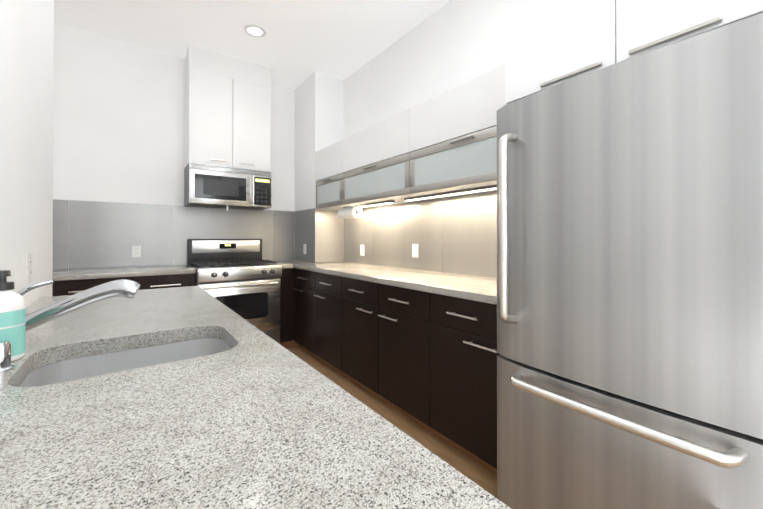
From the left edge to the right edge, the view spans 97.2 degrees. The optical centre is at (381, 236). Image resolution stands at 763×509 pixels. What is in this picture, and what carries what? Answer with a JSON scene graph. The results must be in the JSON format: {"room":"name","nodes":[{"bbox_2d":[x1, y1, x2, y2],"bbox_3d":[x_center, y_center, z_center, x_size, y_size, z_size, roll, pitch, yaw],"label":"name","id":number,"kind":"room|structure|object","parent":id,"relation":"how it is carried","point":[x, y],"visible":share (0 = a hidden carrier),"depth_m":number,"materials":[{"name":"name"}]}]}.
{"room":"kitchen","nodes":[
{"label":"kitchen","id":0,"kind":"room"},
{"bbox_2d":[0,0,53,307],"bbox_3d":[-0.400,-0.347,-0.125,0.120,3.070,4.700,0,0,-37],"label":"wall","id":1,"kind":"structure","parent":0,"point":[26,118],"depth_m":1.35,"materials":[{"name":"paint"}]},
{"bbox_2d":[26,253,31,281],"bbox_3d":[-1.435,0.123,1.372,0.006,0.116,0.072,0,0,-37],"label":"outlet","id":2,"kind":"object","parent":1,"relation":"attached to","point":[28,267],"visible":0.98,"depth_m":1.35,"materials":[{"name":"white plastic"}]},
{"bbox_2d":[53,24,294,269],"bbox_3d":[-3.069,-0.334,2.850,5.768,3.070,0.100,0,0,-37],"label":"wall","id":3,"kind":"structure","parent":0,"point":[118,121],"depth_m":3.24,"materials":[{"name":"paint"}]},
{"bbox_2d":[53,199,292,269],"bbox_3d":[-2.422,-0.020,3.263,3.299,0.614,0.004,0,0,-37],"label":"backsplash","id":4,"kind":"structure","parent":3,"relation":"attached to","point":[104,234],"depth_m":3.34,"materials":[{"name":"grey tile"}]},
{"bbox_2d":[132,245,140,257],"bbox_3d":[-2.389,0.141,3.280,0.072,0.116,0.006,0,0,-37],"label":"electrical outlet","id":5,"kind":"object","parent":4,"relation":"attached to","point":[136,251],"visible":1,"depth_m":3.28,"materials":[{"name":"white plastic"}]},
{"bbox_2d":[184,44,270,171],"bbox_3d":[-1.636,-1.290,3.611,0.790,1.146,0.393,0,0,-37],"label":"upper cabinet","id":6,"kind":"object","parent":3,"relation":"attached to","point":[227,111],"visible":0.85,"depth_m":3.45,"materials":[{"name":"white wood"}]},
{"bbox_2d":[184,162,271,210],"bbox_3d":[-1.618,-0.490,3.583,0.790,0.450,0.433,0,0,-37],"label":"over-the-range microwave","id":7,"kind":"object","parent":6,"relation":"attached to","point":[211,186],"visible":1,"depth_m":3.43,"materials":[{"name":"metal"}]},
{"bbox_2d":[54,0,450,89],"bbox_3d":[-0.926,-1.931,-0.023,5.768,0.100,7.280,0,0,-37],"label":"ceiling","id":8,"kind":"structure","parent":0,"point":[299,43],"depth_m":2.99,"materials":[{"name":"paint"}]},
{"bbox_2d":[244,24,265,36],"bbox_3d":[-1.143,-1.862,3.043,0.190,0.009,0.190,0,0,-37],"label":"recessed light","id":9,"kind":"object","parent":8,"relation":"in","point":[254,30],"visible":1,"depth_m":3.04,"materials":[{"name":"white plastic"}]},
{"bbox_2d":[295,71,343,262],"bbox_3d":[-0.774,-0.787,4.126,0.365,2.153,0.596,0,0,-37],"label":"column","id":10,"kind":"structure","parent":0,"point":[319,110],"depth_m":3.92,"materials":[{"name":"paint"}]},
{"bbox_2d":[293,208,312,261],"bbox_3d":[-0.919,-0.017,4.003,0.005,0.614,0.587,0,0,-37],"label":"backsplash","id":11,"kind":"structure","parent":10,"relation":"attached to","point":[302,219],"depth_m":4.04,"materials":[{"name":"grey tile"}]},
{"bbox_2d":[303,244,305,253],"bbox_3d":[-0.908,0.141,3.982,0.006,0.116,0.072,0,0,-37],"label":"outlet","id":12,"kind":"object","parent":11,"relation":"attached to","point":[304,248],"visible":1,"depth_m":3.98,"materials":[{"name":"white plastic"}]},
{"bbox_2d":[313,208,340,262],"bbox_3d":[-0.596,-0.017,3.877,0.360,0.614,0.006,0,0,-37],"label":"backsplash","id":13,"kind":"structure","parent":10,"relation":"attached to","point":[326,223],"depth_m":3.85,"materials":[{"name":"grey tile"}]},
{"bbox_2d":[287,347,496,497],"bbox_3d":[-0.926,1.239,-0.037,5.768,0.100,7.280,0,0,-37],"label":"floor","id":14,"kind":"structure","parent":0,"point":[478,473],"depth_m":2.09,"materials":[{"name":"brown wood"}]},
{"bbox_2d":[52,277,135,295],"bbox_3d":[-2.458,0.765,2.855,0.558,0.874,0.611,0,0,-37],"label":"base cabinet","id":15,"kind":"object","parent":14,"relation":"on","point":[70,281],"depth_m":2.57,"materials":[{"name":"wood"}]},
{"bbox_2d":[136,273,194,289],"bbox_3d":[-2.051,0.766,3.158,0.458,0.874,0.611,0,0,-37],"label":"base cabinet","id":16,"kind":"object","parent":14,"relation":"on","point":[177,279],"depth_m":2.92,"materials":[{"name":"wood"}]},
{"bbox_2d":[52,265,195,280],"bbox_3d":[-2.709,0.305,2.656,2.116,0.040,0.634,0,0,-37],"label":"countertop","id":17,"kind":"structure","parent":16,"relation":"on","point":[164,270],"depth_m":2.80,"materials":[{"name":"grey stone"}]},
{"bbox_2d":[188,239,281,343],"bbox_3d":[-1.515,0.612,3.466,0.762,1.185,0.720,0,0,-37],"label":"stove","id":18,"kind":"object","parent":14,"relation":"on","point":[241,277],"visible":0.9,"depth_m":3.35,"materials":[{"name":"metal"}]},
{"bbox_2d":[0,286,510,508],"bbox_3d":[-0.307,0.733,0.389,0.644,0.915,3.420,0,0,-37],"label":"countertop","id":19,"kind":"structure","parent":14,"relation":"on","point":[253,417],"depth_m":0.48,"materials":[{"name":"stone"}]},
{"bbox_2d":[0,340,15,372],"bbox_3d":[-0.793,0.246,0.697,0.048,0.060,0.048,0,0,-37],"label":"faucet","id":20,"kind":"object","parent":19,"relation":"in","point":[6,365],"visible":1,"depth_m":0.69,"materials":[{"name":"silver metal"}]},
{"bbox_2d":[0,270,25,361],"bbox_3d":[-0.852,0.176,0.756,0.073,0.201,0.073,0,0,-37],"label":"soap bottle","id":21,"kind":"object","parent":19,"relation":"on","point":[12,318],"visible":0.92,"depth_m":0.75,"materials":[{"name":"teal plastic"}]},
{"bbox_2d":[16,279,140,330],"bbox_3d":[-0.828,0.195,0.893,0.310,0.164,0.065,0,0,-27],"label":"faucet","id":22,"kind":"object","parent":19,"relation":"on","point":[126,288],"visible":0.62,"depth_m":0.89,"materials":[{"name":"silver metal"}]},
{"bbox_2d":[20,338,230,386],"bbox_3d":[-0.600,0.419,0.838,0.474,0.200,0.366,0,0,-37],"label":"sink","id":23,"kind":"object","parent":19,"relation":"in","point":[81,368],"visible":0.08,"depth_m":0.94,"materials":[{"name":"metal"}]},
{"bbox_2d":[280,268,292,348],"bbox_3d":[-1.173,0.769,3.810,0.189,0.874,0.611,0,0,-37],"label":"base cabinet","id":24,"kind":"object","parent":14,"relation":"on","point":[286,281],"depth_m":3.56,"materials":[{"name":"wood"}]},
{"bbox_2d":[293,268,312,354],"bbox_3d":[-0.536,0.768,3.590,0.610,0.874,0.491,0,0,-37],"label":"base cabinet","id":25,"kind":"object","parent":14,"relation":"on","point":[302,280],"depth_m":3.43,"materials":[{"name":"wood"}]},
{"bbox_2d":[313,272,340,372],"bbox_3d":[-0.237,0.766,3.188,0.610,0.874,0.510,0,0,-37],"label":"base cabinet","id":26,"kind":"object","parent":14,"relation":"on","point":[326,289],"depth_m":3.01,"materials":[{"name":"wood"}]},
{"bbox_2d":[341,276,424,426],"bbox_3d":[0.222,0.764,2.570,0.610,0.874,1.030,0,0,-37],"label":"base cabinet","id":27,"kind":"object","parent":14,"relation":"on","point":[418,346],"depth_m":2.31,"materials":[{"name":"wood"}]},
{"bbox_2d":[425,292,499,473],"bbox_3d":[0.688,0.761,1.945,0.610,0.874,0.530,0,0,-37],"label":"base cabinet","id":28,"kind":"object","parent":14,"relation":"on","point":[461,353],"depth_m":1.78,"materials":[{"name":"wood"}]},
{"bbox_2d":[273,260,496,303],"bbox_3d":[-0.166,0.306,2.951,0.781,0.040,3.196,0,0,-37],"label":"countertop","id":29,"kind":"structure","parent":28,"relation":"on","point":[483,290],"depth_m":2.32,"materials":[{"name":"grey stone"}]},
{"bbox_2d":[497,13,762,508],"bbox_3d":[0.989,0.324,1.278,0.870,1.742,0.832,0,0,-37],"label":"fridge","id":30,"kind":"object","parent":14,"relation":"on","point":[630,282],"visible":1,"depth_m":0.99,"materials":[{"name":"metal"}]},
{"bbox_2d":[343,0,531,277],"bbox_3d":[1.377,-0.339,1.621,0.100,3.070,7.180,0,0,-37],"label":"wall","id":31,"kind":"structure","parent":0,"point":[450,45],"depth_m":2.84,"materials":[{"name":"paint"}]},
{"bbox_2d":[316,141,362,209],"bbox_3d":[-0.418,-0.638,3.644,0.362,0.634,0.594,0,0,-37],"label":"upper cabinet","id":32,"kind":"object","parent":31,"relation":"attached to","point":[327,158],"depth_m":3.54,"materials":[{"name":"white wood"}]},
{"bbox_2d":[340,109,423,206],"bbox_3d":[0.055,-0.641,3.009,0.362,0.634,0.989,0,0,-37],"label":"upper cabinet","id":33,"kind":"object","parent":31,"relation":"attached to","point":[374,159],"depth_m":2.85,"materials":[{"name":"white wood"}]},
{"bbox_2d":[337,203,361,218],"bbox_3d":[-0.319,-0.252,3.369,0.116,0.138,0.332,0,0,-37],"label":"paper towel holder","id":34,"kind":"object","parent":33,"relation":"attached to","point":[350,212],"visible":1,"depth_m":3.28,"materials":[{"name":"white paper"}]},
{"bbox_2d":[341,191,496,277],"bbox_3d":[0.323,-0.015,2.947,0.004,0.602,2.596,0,0,-37],"label":"backsplash","id":35,"kind":"structure","parent":31,"relation":"attached to","point":[387,233],"depth_m":2.82,"materials":[{"name":"grey tile"}]},
{"bbox_2d":[360,245,363,255],"bbox_3d":[-0.210,0.143,3.654,0.006,0.116,0.072,0,0,-37],"label":"electrical outlet","id":36,"kind":"object","parent":35,"relation":"attached to","point":[362,250],"visible":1,"depth_m":3.65,"materials":[{"name":"white plastic"}]},
{"bbox_2d":[412,244,417,257],"bbox_3d":[0.295,0.122,2.970,0.012,0.116,0.072,0,0,-37],"label":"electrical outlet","id":37,"kind":"object","parent":35,"relation":"attached to","point":[414,250],"visible":1,"depth_m":2.97,"materials":[{"name":"white plastic"}]},
{"bbox_2d":[408,63,506,198],"bbox_3d":[0.656,-0.644,2.201,0.362,0.634,1.025,0,0,-37],"label":"upper cabinet","id":38,"kind":"object","parent":31,"relation":"attached to","point":[443,144],"depth_m":2.15,"materials":[{"name":"white wood"}]},
{"bbox_2d":[505,0,762,103],"bbox_3d":[1.069,-0.773,1.342,0.727,0.385,0.838,0,0,-37],"label":"upper cabinet","id":39,"kind":"object","parent":31,"relation":"attached to","point":[550,43],"visible":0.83,"depth_m":1.20,"materials":[{"name":"white wood"}]}
]}

